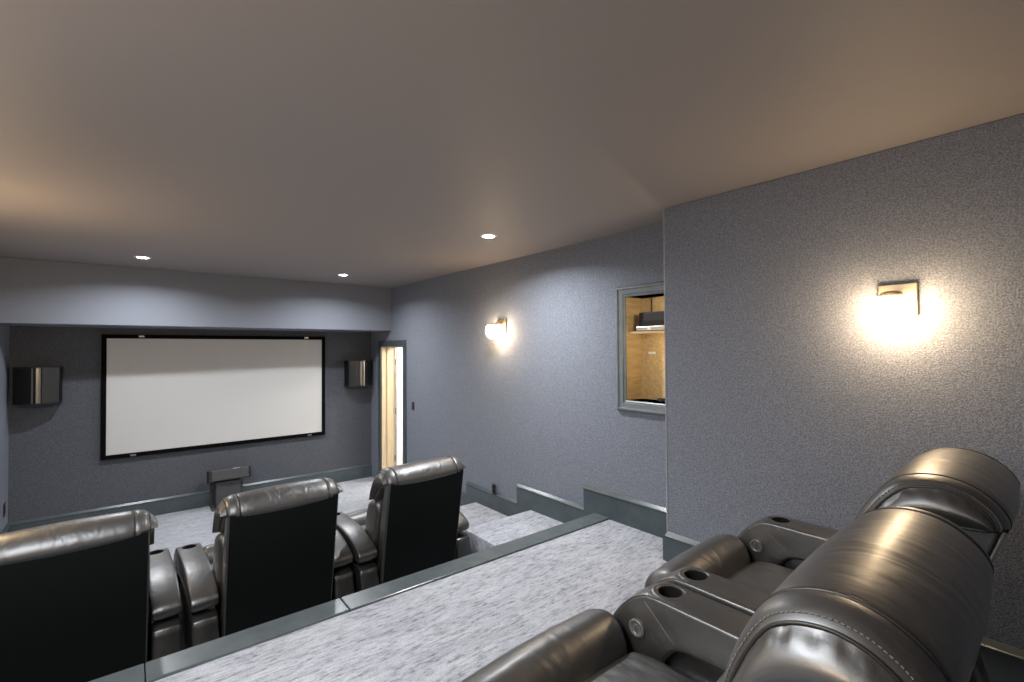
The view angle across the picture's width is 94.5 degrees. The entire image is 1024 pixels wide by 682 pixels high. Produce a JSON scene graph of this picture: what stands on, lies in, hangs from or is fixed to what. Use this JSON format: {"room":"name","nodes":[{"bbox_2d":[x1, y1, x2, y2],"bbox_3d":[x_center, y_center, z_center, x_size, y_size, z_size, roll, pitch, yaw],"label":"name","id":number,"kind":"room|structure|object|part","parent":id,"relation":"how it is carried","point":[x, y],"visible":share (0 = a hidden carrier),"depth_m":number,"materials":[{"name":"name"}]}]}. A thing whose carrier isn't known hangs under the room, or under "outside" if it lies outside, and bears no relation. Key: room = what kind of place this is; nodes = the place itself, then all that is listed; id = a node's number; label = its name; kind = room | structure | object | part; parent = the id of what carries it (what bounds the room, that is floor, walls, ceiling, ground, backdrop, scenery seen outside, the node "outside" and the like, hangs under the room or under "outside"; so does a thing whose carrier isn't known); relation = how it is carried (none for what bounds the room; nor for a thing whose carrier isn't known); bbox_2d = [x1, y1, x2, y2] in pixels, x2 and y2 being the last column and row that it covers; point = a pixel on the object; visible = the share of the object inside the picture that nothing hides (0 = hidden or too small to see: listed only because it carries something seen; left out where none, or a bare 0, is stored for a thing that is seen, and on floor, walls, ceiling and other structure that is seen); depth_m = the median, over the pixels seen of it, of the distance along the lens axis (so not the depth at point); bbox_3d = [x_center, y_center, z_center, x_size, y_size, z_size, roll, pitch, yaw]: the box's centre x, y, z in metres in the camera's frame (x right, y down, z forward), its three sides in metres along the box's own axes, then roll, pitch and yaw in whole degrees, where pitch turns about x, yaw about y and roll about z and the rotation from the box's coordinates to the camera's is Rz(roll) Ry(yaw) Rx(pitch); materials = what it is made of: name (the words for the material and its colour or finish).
{"room":"home theater","nodes":[
{"label":"home theater","id":0,"kind":"room"},
{"bbox_2d":[0,324,9,532],"bbox_3d":[-2.886,0.733,1.724,0.120,3.363,9.730,0,-1,-39],"label":"wall","id":1,"kind":"structure","parent":0,"point":[4,329],"depth_m":5.34,"materials":[{"name":"paint"}]},
{"bbox_2d":[3,502,5,516],"bbox_3d":[-5.745,1.910,5.362,0.009,0.150,0.090,0,-1,-39],"label":"outlet","id":2,"kind":"object","parent":1,"relation":"attached to","point":[4,504],"visible":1,"depth_m":5.35,"materials":[{"name":"black plastic"}]},
{"bbox_2d":[0,523,10,533],"bbox_3d":[-5.165,2.214,4.660,0.033,0.222,2.250,0,-1,-39],"label":"baseboard","id":3,"kind":"structure","parent":1,"relation":"attached to","point":[7,528],"depth_m":5.40,"materials":[{"name":"paint"}]},
{"bbox_2d":[8,326,370,522],"bbox_3d":[-4.188,0.824,7.000,4.718,3.363,0.120,0,-1,-39],"label":"wall","id":4,"kind":"structure","parent":0,"point":[55,466],"depth_m":6.06,"materials":[{"name":"paint"}]},
{"bbox_2d":[12,366,62,404],"bbox_3d":[-5.600,0.522,5.593,0.410,0.432,0.306,0,-1,-39],"label":"wall speaker","id":5,"kind":"object","parent":4,"relation":"attached to","point":[31,385],"visible":1,"depth_m":5.48,"materials":[{"name":"black"}]},
{"bbox_2d":[13,369,29,403],"bbox_3d":[-5.630,0.520,5.436,0.172,0.406,0.015,0,-1,-8],"label":"grille","id":6,"kind":"object","parent":5,"relation":"attached to","point":[21,377],"depth_m":5.43,"materials":[{"name":"black fabric"}]},
{"bbox_3d":[-5.441,0.521,5.587,0.014,0.406,0.167,-1,-1,20],"label":"gloss panel","id":7,"kind":"part","parent":5,"relation":"part of","materials":[{"name":"grey plastic"}]},
{"bbox_2d":[9,464,371,531],"bbox_3d":[-4.163,2.243,6.895,4.398,0.222,0.029,0,-1,-39],"label":"baseboard","id":8,"kind":"structure","parent":4,"relation":"attached to","point":[165,505],"depth_m":6.55,"materials":[{"name":"paint"}]},
{"bbox_2d":[100,334,324,459],"bbox_3d":[-4.157,0.723,6.909,2.778,1.601,0.060,0,-1,-39],"label":"projection screen","id":9,"kind":"object","parent":4,"relation":"attached to","point":[160,394],"visible":1,"depth_m":6.74,"materials":[{"name":"grey fabric"}]},
{"bbox_2d":[344,360,371,386],"bbox_3d":[-2.592,0.542,8.020,0.410,0.432,0.306,0,-1,-39],"label":"wall speaker","id":10,"kind":"object","parent":4,"relation":"attached to","point":[357,373],"visible":1,"depth_m":7.88,"materials":[{"name":"black"}]},
{"bbox_3d":[-2.619,0.540,7.863,0.167,0.406,0.014,0,-1,-8],"label":"gloss panel","id":11,"kind":"part","parent":10,"relation":"part of","materials":[{"name":"grey plastic"}]},
{"bbox_2d":[365,361,370,384],"bbox_3d":[-2.432,0.541,8.015,0.015,0.406,0.172,-1,-1,20],"label":"grille","id":12,"kind":"object","parent":10,"relation":"attached to","point":[367,363],"depth_m":8.00,"materials":[{"name":"black fabric"}]},
{"bbox_2d":[0,257,390,331],"bbox_3d":[-3.929,-0.518,6.626,4.398,0.693,0.830,0,-1,-39],"label":"soffit","id":13,"kind":"structure","parent":0,"point":[33,292],"depth_m":5.88,"materials":[{"name":"paint"}]},
{"bbox_2d":[150,477,374,557],"bbox_3d":[-2.748,2.422,6.972,6.700,0.150,2.820,0,-1,-39],"label":"floor","id":14,"kind":"structure","parent":0,"point":[174,530],"depth_m":6.18,"materials":[{"name":"carpet"}]},
{"bbox_2d":[206,465,251,511],"bbox_3d":[-4.032,2.073,6.751,0.522,0.557,0.283,0,-1,-39],"label":"speaker","id":15,"kind":"object","parent":14,"relation":"on","point":[227,482],"visible":0.91,"depth_m":6.65},
{"bbox_2d":[212,467,248,480],"bbox_3d":[-3.958,1.869,6.660,0.444,0.125,0.042,0,-1,-39],"label":"grille","id":16,"kind":"object","parent":15,"relation":"attached to","point":[238,472],"depth_m":6.66,"materials":[{"name":"grey fabric"}]},
{"bbox_2d":[395,348,395,465],"bbox_3d":[-0.993,0.753,8.499,2.067,3.213,2.700,0,-1,-39],"label":"wall","id":17,"kind":"structure","parent":0,"point":[395,348],"depth_m":8.61,"materials":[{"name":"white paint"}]},
{"bbox_2d":[378,340,406,471],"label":"door","id":18,"kind":"structure","parent":17,"relation":"in","point":[387,410],"depth_m":8.00,"materials":[{"name":"paint"}]},
{"bbox_2d":[154,520,666,681],"bbox_3d":[0.549,1.948,1.054,4.398,0.870,4.415,0,-1,-39],"label":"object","id":19,"kind":"object","parent":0,"point":[447,629],"visible":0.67,"depth_m":2.63,"materials":[{"name":"carpet"}]},
{"bbox_2d":[89,663,144,681],"bbox_3d":[-2.151,1.805,1.824,1.160,0.554,0.167,0,-1,-39],"label":"trim","id":20,"kind":"structure","parent":19,"relation":"attached to","point":[136,673],"depth_m":2.16,"materials":[{"name":"paint"}]},
{"bbox_2d":[145,598,348,681],"bbox_3d":[-1.338,1.810,2.479,0.921,0.554,0.167,0,-1,-39],"label":"trim","id":21,"kind":"structure","parent":19,"relation":"attached to","point":[160,668],"depth_m":2.42,"materials":[{"name":"paint"}]},
{"bbox_2d":[340,513,608,611],"bbox_3d":[-0.085,1.819,3.490,2.289,0.554,0.167,0,-1,-39],"label":"trim","id":22,"kind":"structure","parent":19,"relation":"attached to","point":[360,599],"depth_m":3.26,"materials":[{"name":"paint"}]},
{"bbox_2d":[461,506,993,681],"bbox_3d":[0.400,0.944,1.191,1.006,1.144,1.136,0,-1,-41],"label":"recliner","id":23,"kind":"object","parent":19,"relation":"on","point":[897,593],"visible":1,"depth_m":0.80,"materials":[{"name":"black leather"}]},
{"bbox_2d":[461,608,626,681],"bbox_3d":[0.104,1.184,1.525,0.680,0.445,0.237,0,-1,-41],"label":"cushion","id":24,"kind":"object","parent":23,"relation":"on","point":[579,648],"depth_m":1.51,"materials":[{"name":"black leather"}]},
{"bbox_2d":[583,652,696,681],"bbox_3d":[0.367,1.127,1.227,0.676,0.187,0.611,0,-1,-41],"label":"seat cushion","id":25,"kind":"object","parent":23,"relation":"on","point":[603,666],"depth_m":1.51,"materials":[{"name":"black leather"}]},
{"bbox_3d":[0.700,1.034,1.494,0.150,0.318,0.877,0,-1,-41],"label":"armrest","id":26,"kind":"part","parent":23,"relation":"part of","materials":[{"name":"black leather"}]},
{"bbox_3d":[0.709,1.249,1.483,0.140,0.499,1.004,0,-1,-41],"label":"arm","id":27,"kind":"part","parent":23,"relation":"part of","materials":[{"name":"black leather"}]},
{"bbox_2d":[722,506,992,681],"bbox_3d":[0.670,0.513,0.889,0.745,0.295,0.312,0,-1,-41],"label":"cushion","id":28,"kind":"object","parent":23,"relation":"on","point":[897,594],"depth_m":0.71,"materials":[{"name":"black leather"}]},
{"bbox_2d":[644,447,1019,681],"bbox_3d":[1.178,0.958,1.871,1.006,1.129,1.144,0,-1,-41],"label":"recliner","id":29,"kind":"object","parent":19,"relation":"on","point":[973,490],"visible":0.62,"depth_m":1.64,"materials":[{"name":"black leather"}]},
{"bbox_2d":[644,534,750,587],"bbox_3d":[0.879,1.190,2.208,0.680,0.445,0.237,0,-1,-41],"label":"cushion","id":30,"kind":"object","parent":29,"relation":"on","point":[723,555],"depth_m":2.18,"materials":[{"name":"black leather"}]},
{"bbox_3d":[0.836,1.034,1.614,0.150,0.318,0.877,0,-1,-41],"label":"armrest","id":31,"kind":"part","parent":29,"relation":"part of","materials":[{"name":"black leather"}]},
{"bbox_2d":[726,561,793,594],"bbox_3d":[1.142,1.133,1.910,0.676,0.187,0.611,0,-1,-41],"label":"seat cushion","id":32,"kind":"object","parent":29,"relation":"on","point":[765,577],"depth_m":2.14,"materials":[{"name":"black leather"}]},
{"bbox_3d":[1.475,1.040,2.177,0.150,0.318,0.877,0,-1,-41],"label":"armrest","id":33,"kind":"part","parent":29,"relation":"part of","materials":[{"name":"black leather"}]},
{"bbox_3d":[1.484,1.255,2.165,0.140,0.499,1.004,0,-1,-41],"label":"arm","id":34,"kind":"part","parent":29,"relation":"part of","materials":[{"name":"black leather"}]},
{"bbox_2d":[857,447,1019,532],"bbox_3d":[1.433,0.531,1.585,0.745,0.295,0.352,0,7,-41],"label":"cushion","id":35,"kind":"object","parent":29,"relation":"on","point":[973,490],"depth_m":1.38,"materials":[{"name":"black leather"}]},
{"bbox_3d":[1.403,0.958,1.615,0.670,0.936,0.279,0,7,-41],"label":"frame","id":36,"kind":"part","parent":29,"relation":"part of","materials":[{"name":"black leather"}]},
{"bbox_3d":[1.441,0.960,1.572,0.658,0.946,0.197,0,7,-41],"label":"panel","id":37,"kind":"part","parent":29,"relation":"part of","materials":[{"name":"black leather"}]},
{"bbox_2d":[0,0,1023,287],"bbox_3d":[-1.099,-0.996,3.201,4.698,0.120,9.930,0,-1,-39],"label":"ceiling","id":38,"kind":"structure","parent":0,"point":[374,142],"depth_m":2.00,"materials":[{"name":"grey paint"}]},
{"bbox_2d":[133,256,151,258],"bbox_3d":[-3.921,-0.886,5.028,0.156,0.008,0.156,0,-1,-39],"label":"recessed light","id":39,"kind":"object","parent":38,"relation":"in","point":[140,257],"visible":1,"depth_m":5.03,"materials":[{"name":"white"}]},
{"bbox_2d":[479,234,496,237],"bbox_3d":[-0.208,-0.922,4.168,0.156,0.008,0.156,0,-1,-39],"label":"recessed light","id":40,"kind":"object","parent":38,"relation":"in","point":[481,235],"visible":1,"depth_m":4.15,"materials":[{"name":"white"}]},
{"bbox_2d":[371,223,665,507],"bbox_3d":[-0.461,0.711,6.006,0.235,3.213,6.110,0,-1,-39],"label":"wall","id":41,"kind":"structure","parent":0,"point":[533,405],"depth_m":4.99,"materials":[{"name":"paint"}]},
{"bbox_2d":[460,492,465,505],"bbox_3d":[-0.866,2.034,6.285,0.033,0.222,0.965,0,-1,-39],"label":"baseboard","id":42,"kind":"structure","parent":41,"relation":"attached to","point":[463,495],"depth_m":5.96,"materials":[{"name":"paint"}]},
{"bbox_2d":[466,481,516,516],"bbox_3d":[-0.252,1.931,5.523,0.033,0.376,0.995,0,-1,-39],"label":"baseboard","id":43,"kind":"structure","parent":41,"relation":"attached to","point":[503,504],"depth_m":5.50,"materials":[{"name":"paint"}]},
{"bbox_2d":[492,483,495,494],"bbox_3d":[-0.208,1.699,5.438,0.009,0.112,0.070,0,-1,-39],"label":"outlet","id":44,"kind":"object","parent":41,"relation":"attached to","point":[493,485],"visible":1,"depth_m":5.43,"materials":[{"name":"black plastic"}]},
{"bbox_2d":[486,319,506,338],"bbox_3d":[-0.191,-0.137,5.316,0.220,0.223,0.180,0,-1,-39],"label":"wall sconce","id":45,"kind":"object","parent":41,"relation":"attached to","point":[494,330],"visible":1,"depth_m":5.26,"materials":[{"name":"white glass"}]},
{"bbox_3d":[-0.206,-0.101,5.303,0.180,0.152,0.180,0,-1,-39],"label":"glass globe","id":46,"kind":"part","parent":45,"relation":"part of","materials":[{"name":"white glass"}]},
{"bbox_3d":[-0.114,-0.168,5.379,0.022,0.160,0.156,0,-1,-39],"label":"plate","id":47,"kind":"part","parent":45,"relation":"part of","materials":[{"name":"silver metal"}]},
{"bbox_2d":[516,483,583,522],"bbox_3d":[0.366,1.737,4.760,0.033,0.392,0.975,0,-1,-39],"label":"baseboard","id":48,"kind":"structure","parent":41,"relation":"attached to","point":[562,510],"depth_m":4.75,"materials":[{"name":"paint"}]},
{"bbox_2d":[583,484,666,537],"bbox_3d":[1.008,1.534,3.965,0.033,0.426,1.075,0,-1,-39],"label":"baseboard","id":49,"kind":"structure","parent":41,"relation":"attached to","point":[644,516],"depth_m":4.00,"materials":[{"name":"paint"}]},
{"bbox_2d":[616,281,664,415],"bbox_3d":[1.209,0.061,3.907,0.259,1.068,0.693,0,-1,-39],"label":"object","id":50,"kind":"object","parent":41,"relation":"attached to","point":[643,377],"depth_m":4.06,"materials":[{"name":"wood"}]},
{"bbox_3d":[1.059,0.065,4.121,0.223,0.916,0.019,0,-1,-39],"label":"panel","id":51,"kind":"part","parent":50,"relation":"part of","materials":[{"name":"brown wood"}]},
{"bbox_2d":[628,331,663,333],"bbox_3d":[1.224,-0.073,3.922,0.184,0.018,0.505,0,-1,-39],"label":"shelf","id":52,"kind":"object","parent":50,"relation":"attached to","point":[629,332],"depth_m":3.96,"materials":[{"name":"brown wood"}]},
{"bbox_2d":[639,311,663,326],"bbox_3d":[1.258,-0.164,3.932,0.113,0.164,0.415,0,-1,-39],"label":"receiver","id":53,"kind":"object","parent":50,"relation":"on","point":[656,318],"visible":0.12,"depth_m":3.96,"materials":[{"name":"black plastic"}]},
{"bbox_3d":[1.217,-0.137,3.898,0.008,0.078,0.415,0,-1,-39],"label":"panel","id":54,"kind":"part","parent":53,"relation":"part of","materials":[{"name":"grey"}]},
{"bbox_3d":[1.304,0.062,3.983,0.015,0.880,0.505,0,-1,-39],"label":"panel","id":55,"kind":"part","parent":50,"relation":"part of","materials":[{"name":"brown wood"}]},
{"bbox_3d":[1.243,0.483,3.884,0.107,0.028,0.110,0,-1,-39],"label":"cable coil","id":56,"kind":"part","parent":50,"relation":"part of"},
{"bbox_2d":[664,113,1023,649],"bbox_3d":[2.456,0.422,2.127,0.568,2.793,3.640,0,-1,-39],"label":"wall","id":57,"kind":"structure","parent":0,"point":[785,398],"depth_m":2.53,"materials":[{"name":"paint"}]},
{"bbox_2d":[662,530,666,559],"bbox_3d":[1.211,1.445,3.459,0.353,0.205,0.029,0,-1,-39],"label":"baseboard","id":58,"kind":"structure","parent":57,"relation":"attached to","point":[664,533],"depth_m":3.35,"materials":[{"name":"paint"}]},
{"bbox_2d":[663,209,667,530],"bbox_3d":[1.093,0.197,3.369,0.009,2.288,0.009,0,-1,-39],"label":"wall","id":59,"kind":"structure","parent":57,"relation":"attached to","point":[663,209],"depth_m":3.37,"materials":[{"name":"grey paint"}]},
{"bbox_2d":[665,531,1023,681],"bbox_3d":[2.228,1.414,1.922,0.033,0.205,3.640,0,-1,-39],"label":"baseboard","id":60,"kind":"structure","parent":57,"relation":"attached to","point":[1003,662],"depth_m":2.06,"materials":[{"name":"paint"}]},
{"bbox_2d":[868,282,918,328],"bbox_3d":[1.831,-0.171,2.279,0.220,0.223,0.180,0,-1,-39],"label":"wall sconce","id":61,"kind":"object","parent":57,"relation":"attached to","point":[896,305],"visible":1,"depth_m":2.23,"materials":[{"name":"white glass"}]},
{"bbox_3d":[1.815,-0.135,2.266,0.180,0.152,0.180,0,-1,-39],"label":"glass globe","id":62,"kind":"part","parent":61,"relation":"part of","materials":[{"name":"white glass"}]},
{"bbox_3d":[1.907,-0.202,2.342,0.022,0.160,0.156,0,-1,-39],"label":"plate","id":63,"kind":"part","parent":61,"relation":"part of","materials":[{"name":"silver metal"}]},
{"bbox_3d":[-1.808,2.279,3.974,4.398,0.330,3.030,0,-1,-39],"label":"floor","id":64,"kind":"structure","parent":0,"visible":0},
{"bbox_2d":[0,510,181,681],"bbox_3d":[-2.619,1.528,2.811,1.006,1.144,1.136,0,-1,-41],"label":"recliner","id":65,"kind":"object","parent":64,"relation":"on","point":[87,599],"visible":0.99,"depth_m":2.48,"materials":[{"name":"black leather"}]},
{"bbox_2d":[0,510,157,564],"bbox_3d":[-2.349,1.097,2.508,0.745,0.295,0.312,0,-1,-41],"label":"cushion","id":66,"kind":"object","parent":65,"relation":"on","point":[120,538],"depth_m":2.47,"materials":[{"name":"black leather"}]},
{"bbox_3d":[-2.340,1.526,2.494,0.670,0.936,0.247,0,-1,-41],"label":"frame","id":67,"kind":"part","parent":65,"relation":"part of","materials":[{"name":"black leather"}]},
{"bbox_2d":[148,557,149,607],"bbox_3d":[-2.445,1.431,2.615,0.700,0.443,0.270,0,-1,-41],"label":"lumbar cushion","id":68,"kind":"object","parent":65,"relation":"on","point":[149,557],"depth_m":2.81,"materials":[{"name":"black leather"}]},
{"bbox_3d":[-2.310,1.833,3.102,0.140,0.499,1.004,0,-1,-41],"label":"arm","id":69,"kind":"part","parent":65,"relation":"part of","materials":[{"name":"black leather"}]},
{"bbox_3d":[-2.319,1.617,3.114,0.150,0.318,0.877,0,-1,-41],"label":"armrest","id":70,"kind":"part","parent":65,"relation":"part of","materials":[{"name":"black leather"}]},
{"bbox_2d":[173,478,354,649],"bbox_3d":[-1.811,1.534,3.462,1.006,1.144,1.136,0,-1,-41],"label":"recliner","id":71,"kind":"object","parent":64,"relation":"on","point":[278,551],"visible":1,"depth_m":3.05,"materials":[{"name":"black leather"}]},
{"bbox_3d":[-2.150,1.618,3.202,0.150,0.318,0.877,0,-1,-41],"label":"armrest","id":72,"kind":"part","parent":71,"relation":"part of","materials":[{"name":"black leather"}]},
{"bbox_3d":[-2.141,1.833,3.191,0.140,0.499,1.004,0,-1,-41],"label":"arm","id":73,"kind":"part","parent":71,"relation":"part of","materials":[{"name":"black leather"}]},
{"bbox_2d":[203,544,213,563],"bbox_3d":[-2.107,1.773,3.796,0.680,0.445,0.237,0,-1,-41],"label":"cushion","id":74,"kind":"object","parent":71,"relation":"on","point":[209,549],"depth_m":3.56,"materials":[{"name":"black leather"}]},
{"bbox_2d":[211,563,220,611],"bbox_3d":[-1.844,1.716,3.498,0.676,0.187,0.611,0,-1,-41],"label":"seat cushion","id":75,"kind":"object","parent":71,"relation":"on","point":[218,606],"depth_m":3.08,"materials":[{"name":"black leather"}]},
{"bbox_3d":[-1.824,1.924,3.474,0.670,0.305,0.770,0,-1,-41],"label":"seat","id":76,"kind":"part","parent":71,"relation":"part of","materials":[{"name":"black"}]},
{"bbox_2d":[213,533,224,595],"bbox_3d":[-1.637,1.436,3.267,0.700,0.443,0.270,0,-1,-41],"label":"lumbar cushion","id":77,"kind":"object","parent":71,"relation":"on","point":[219,540],"depth_m":2.99,"materials":[{"name":"black leather"}]},
{"bbox_3d":[-1.532,1.531,3.146,0.670,0.936,0.247,0,-1,-41],"label":"frame","id":78,"kind":"part","parent":71,"relation":"part of","materials":[{"name":"black leather"}]},
{"bbox_2d":[212,478,342,532],"bbox_3d":[-1.541,1.103,3.160,0.745,0.295,0.312,0,-1,-41],"label":"cushion","id":79,"kind":"object","parent":71,"relation":"on","point":[307,505],"depth_m":3.05,"materials":[{"name":"black leather"}]},
{"bbox_3d":[-1.499,1.526,3.109,0.658,0.946,0.175,0,-1,-41],"label":"panel","id":80,"kind":"part","parent":71,"relation":"part of","materials":[{"name":"black leather"}]},
{"bbox_3d":[-1.511,1.623,3.766,0.150,0.318,0.877,0,-1,-41],"label":"armrest","id":81,"kind":"part","parent":71,"relation":"part of","materials":[{"name":"black leather"}]},
{"bbox_3d":[-1.502,1.838,3.754,0.140,0.499,1.004,0,-1,-41],"label":"arm","id":82,"kind":"part","parent":71,"relation":"part of","materials":[{"name":"black leather"}]},
{"bbox_2d":[336,456,471,592],"bbox_3d":[-1.012,1.539,4.106,1.006,1.144,1.136,0,-1,-41],"label":"recliner","id":83,"kind":"object","parent":64,"relation":"on","point":[413,522],"visible":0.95,"depth_m":3.68,"materials":[{"name":"black leather"}]},
{"bbox_2d":[346,508,367,525],"bbox_3d":[-1.308,1.778,4.440,0.680,0.445,0.237,0,-1,-41],"label":"cushion","id":84,"kind":"object","parent":83,"relation":"on","point":[359,516],"depth_m":4.28,"materials":[{"name":"black leather"}]},
{"bbox_3d":[-1.351,1.623,3.846,0.150,0.318,0.877,0,-1,-41],"label":"armrest","id":85,"kind":"part","parent":83,"relation":"part of","materials":[{"name":"black leather"}]},
{"bbox_3d":[-1.343,1.839,3.835,0.140,0.499,1.004,0,-1,-41],"label":"arm","id":86,"kind":"part","parent":83,"relation":"part of","materials":[{"name":"black leather"}]},
{"bbox_2d":[361,524,377,564],"bbox_3d":[-1.045,1.721,4.143,0.676,0.187,0.611,0,-1,-41],"label":"armrest","id":87,"kind":"object","parent":83,"relation":"on","point":[363,526],"depth_m":4.12,"materials":[{"name":"black leather"}]},
{"bbox_2d":[365,499,382,550],"bbox_3d":[-0.839,1.441,3.911,0.700,0.443,0.270,0,-1,-41],"label":"lumbar cushion","id":88,"kind":"object","parent":83,"relation":"on","point":[373,518],"depth_m":3.64,"materials":[{"name":"black leather"}]},
{"bbox_3d":[-0.733,1.537,3.790,0.670,0.936,0.247,0,-1,-41],"label":"frame","id":89,"kind":"part","parent":83,"relation":"part of","materials":[{"name":"black leather"}]},
{"bbox_2d":[369,456,465,499],"bbox_3d":[-0.742,1.108,3.804,0.745,0.295,0.312,0,-1,-41],"label":"cushion","id":90,"kind":"object","parent":83,"relation":"on","point":[441,478],"depth_m":3.68,"materials":[{"name":"black leather"}]},
{"bbox_3d":[-0.700,1.531,3.753,0.658,0.946,0.175,0,-1,-41],"label":"panel","id":91,"kind":"part","parent":83,"relation":"part of","materials":[{"name":"black leather"}]},
{"bbox_3d":[-0.712,1.628,4.410,0.150,0.318,0.877,0,-1,-41],"label":"armrest","id":92,"kind":"part","parent":83,"relation":"part of","materials":[{"name":"black leather"}]},
{"bbox_3d":[-0.704,1.843,4.398,0.140,0.499,1.004,0,-1,-41],"label":"arm","id":93,"kind":"part","parent":83,"relation":"part of","materials":[{"name":"black leather"}]},
{"bbox_2d":[460,502,562,553],"bbox_3d":[-0.124,1.940,4.717,0.848,0.350,2.020,0,-1,-39],"label":"steps","id":94,"kind":"structure","parent":64,"relation":"on","point":[488,528],"depth_m":4.54,"materials":[{"name":"carpet"}]}
]}

